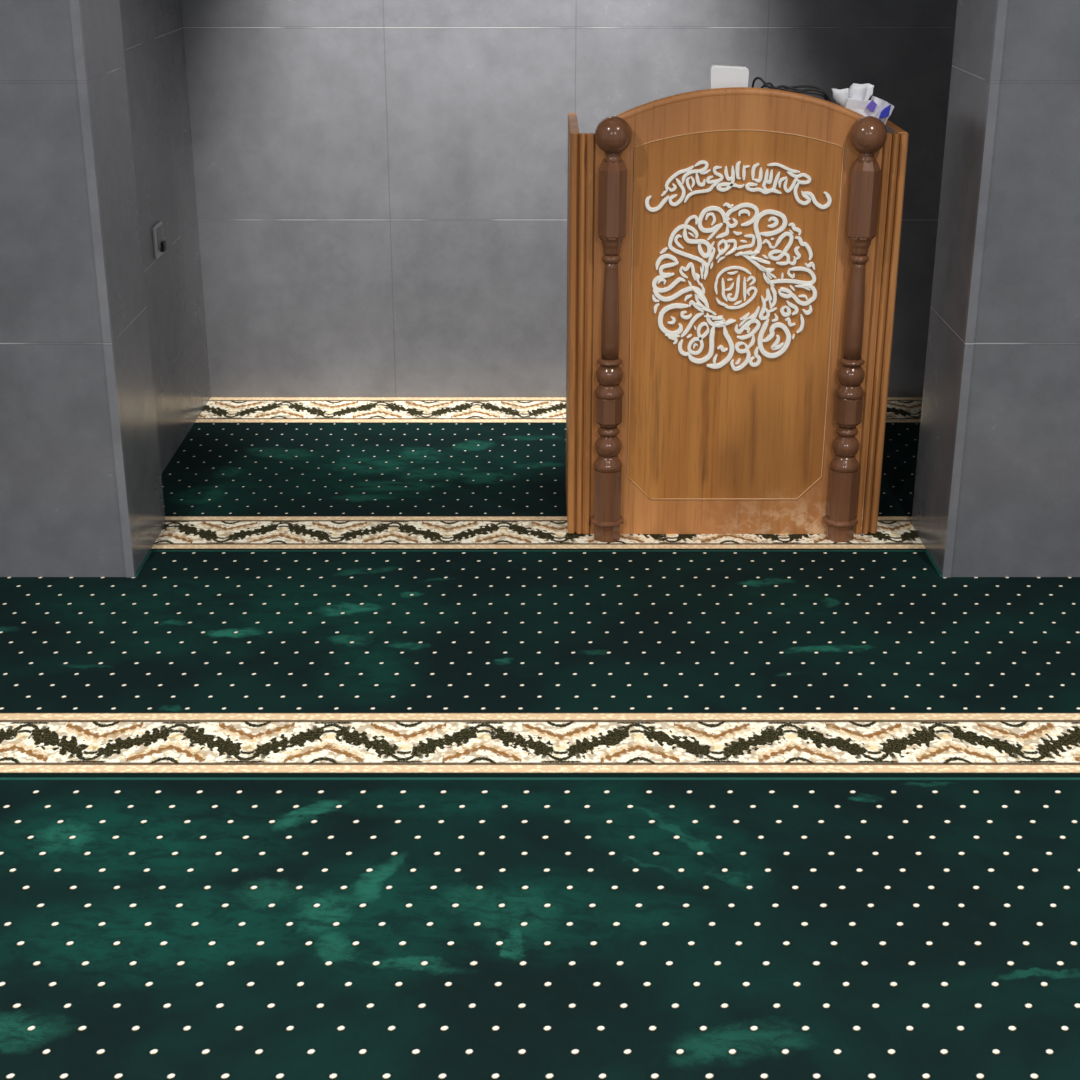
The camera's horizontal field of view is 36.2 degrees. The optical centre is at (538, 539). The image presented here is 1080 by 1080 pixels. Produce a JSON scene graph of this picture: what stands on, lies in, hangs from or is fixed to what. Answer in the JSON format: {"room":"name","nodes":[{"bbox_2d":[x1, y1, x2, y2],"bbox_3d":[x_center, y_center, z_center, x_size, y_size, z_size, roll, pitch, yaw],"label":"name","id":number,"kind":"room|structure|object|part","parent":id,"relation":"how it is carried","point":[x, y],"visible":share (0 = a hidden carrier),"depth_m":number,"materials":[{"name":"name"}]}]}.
{"room":"mosque","nodes":[
{"label":"mosque","id":0,"kind":"room"},
{"bbox_2d":[0,0,165,576],"bbox_3d":[-2.155,-1.296,3.793,2.289,2.861,0.372,0,21,0],"label":"wall","id":1,"kind":"structure","parent":0,"point":[60,512],"depth_m":3.94,"materials":[{"name":"tile"}]},
{"bbox_2d":[69,0,135,577],"bbox_3d":[-1.020,-1.236,3.623,0.021,2.850,0.017,0,21,0],"label":"trim","id":2,"kind":"structure","parent":1,"relation":"attached to","point":[75,5],"depth_m":3.86,"materials":[{"name":"metal"}]},
{"bbox_2d":[119,0,210,473],"bbox_3d":[-2.205,-1.603,4.573,2.190,2.861,1.305,0,21,0],"label":"wall","id":3,"kind":"structure","parent":0,"point":[152,30],"depth_m":4.95,"materials":[{"name":"tile"}]},
{"bbox_2d":[152,221,166,258],"bbox_3d":[-1.100,-0.872,4.809,0.020,0.094,0.100,0,21,0],"label":"wall outlet","id":4,"kind":"object","parent":3,"relation":"attached to","point":[159,245],"visible":1,"depth_m":4.79,"materials":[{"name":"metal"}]},
{"bbox_2d":[160,241,166,251],"bbox_3d":[-1.097,-0.858,4.830,0.013,0.027,0.034,0,21,0],"label":"socket","id":5,"kind":"object","parent":4,"relation":"attached to","point":[163,248],"depth_m":4.82,"materials":[{"name":"black plastic"}]},
{"bbox_2d":[181,0,957,396],"bbox_3d":[0.170,-1.824,5.134,2.560,2.861,0.100,0,21,0],"label":"wall","id":6,"kind":"structure","parent":0,"point":[381,185],"depth_m":5.30,"materials":[{"name":"tile"}]},
{"bbox_2d":[911,0,1079,576],"bbox_3d":[2.155,-1.296,3.793,2.289,2.861,0.372,0,21,0],"label":"wall","id":7,"kind":"structure","parent":0,"point":[1018,512],"depth_m":3.94,"materials":[{"name":"tile"}]},
{"bbox_2d":[941,0,1007,577],"bbox_3d":[1.020,-1.236,3.623,0.021,2.850,0.017,0,21,0],"label":"trim","id":8,"kind":"structure","parent":7,"relation":"attached to","point":[1001,5],"depth_m":3.86,"materials":[{"name":"metal"}]},
{"bbox_3d":[0.000,0.504,3.258,6.600,0.099,5.295,0,21,0],"label":"floor","id":9,"kind":"structure","parent":0,"visible":0},
{"bbox_2d":[151,423,925,550],"bbox_3d":[0.170,-0.171,4.824,2.560,0.010,1.111,0,21,0],"label":"carpet","id":10,"kind":"object","parent":9,"relation":"on","point":[226,486],"visible":0.52,"depth_m":4.73,"materials":[{"name":"green carpet"}]},
{"bbox_2d":[566,87,908,541],"bbox_3d":[0.490,-0.611,4.348,0.824,1.155,0.459,0,21,0],"label":"pulpit","id":11,"kind":"object","parent":10,"relation":"on","point":[733,252],"visible":1,"depth_m":4.19,"materials":[{"name":"brown wood"}]},
{"bbox_3d":[0.089,-0.577,4.408,0.022,1.049,0.373,0,21,0],"label":"panel","id":12,"kind":"part","parent":11,"relation":"part of","materials":[{"name":"brown wood"}]},
{"bbox_3d":[0.109,-0.505,4.224,0.062,1.043,0.022,0,21,0],"label":"edge moulding","id":13,"kind":"part","parent":11,"relation":"part of","materials":[{"name":"brown wood"}]},
{"bbox_3d":[0.181,-0.475,4.206,0.086,1.008,0.086,0,21,0],"label":"turned post","id":14,"kind":"part","parent":11,"relation":"part of","materials":[{"name":"brown wood"}]},
{"bbox_2d":[710,65,748,88],"bbox_3d":[0.466,-1.080,4.064,0.093,0.169,0.029,0,21,0],"label":"box","id":15,"kind":"object","parent":11,"relation":"on","point":[721,76],"visible":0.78,"depth_m":4.03,"materials":[{"name":"white plastic"}]},
{"bbox_2d":[752,77,831,101],"bbox_3d":[0.617,-1.067,4.068,0.228,0.139,0.043,0,21,0],"label":"cable","id":16,"kind":"object","parent":11,"relation":"on","point":[825,96],"visible":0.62,"depth_m":4.04,"materials":[{"name":"black rubber"}]},
{"bbox_3d":[0.798,-0.475,4.206,0.086,1.008,0.086,0,21,0],"label":"turned post","id":17,"kind":"part","parent":11,"relation":"part of","materials":[{"name":"brown wood"}]},
{"bbox_2d":[832,83,893,123],"bbox_3d":[0.795,-1.060,4.078,0.154,0.128,0.082,0,21,0],"label":"packet","id":18,"kind":"object","parent":11,"relation":"on","point":[855,98],"visible":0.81,"depth_m":4.05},
{"bbox_2d":[866,100,876,111],"bbox_3d":[0.793,-1.055,4.044,0.067,0.042,0.009,3,22,7],"label":"print","id":19,"kind":"object","parent":18,"relation":"attached to","point":[871,106],"depth_m":4.04},
{"bbox_2d":[879,105,890,117],"bbox_3d":[0.847,-1.047,4.043,0.026,0.032,0.008,0,21,0],"label":"print","id":20,"kind":"object","parent":18,"relation":"attached to","point":[884,110],"depth_m":4.04},
{"bbox_3d":[0.871,-0.505,4.224,0.062,1.043,0.022,0,21,0],"label":"edge moulding","id":21,"kind":"part","parent":11,"relation":"part of","materials":[{"name":"brown wood"}]},
{"bbox_3d":[0.891,-0.577,4.408,0.022,1.049,0.373,0,21,0],"label":"panel","id":22,"kind":"part","parent":11,"relation":"part of","materials":[{"name":"brown wood"}]},
{"bbox_2d":[0,777,1079,1079],"bbox_3d":[0.000,0.683,2.649,5.200,0.012,1.192,0,21,0],"label":"carpet","id":23,"kind":"object","parent":9,"relation":"on","point":[152,928],"visible":1,"depth_m":2.74,"materials":[{"name":"green carpet"}]},
{"bbox_2d":[0,550,1079,776],"bbox_3d":[0.000,0.247,3.755,5.200,0.014,1.184,0,21,0],"label":"carpet","id":24,"kind":"object","parent":9,"relation":"on","point":[199,663],"visible":1,"depth_m":3.64,"materials":[{"name":"green carpet"}]},
{"bbox_2d":[195,397,922,422],"bbox_3d":[0.170,-0.427,5.475,2.560,0.010,0.286,0,21,0],"label":"carpet","id":25,"kind":"object","parent":9,"relation":"on","point":[217,409],"visible":0.36,"depth_m":5.47,"materials":[{"name":"beige carpet"}]}
]}

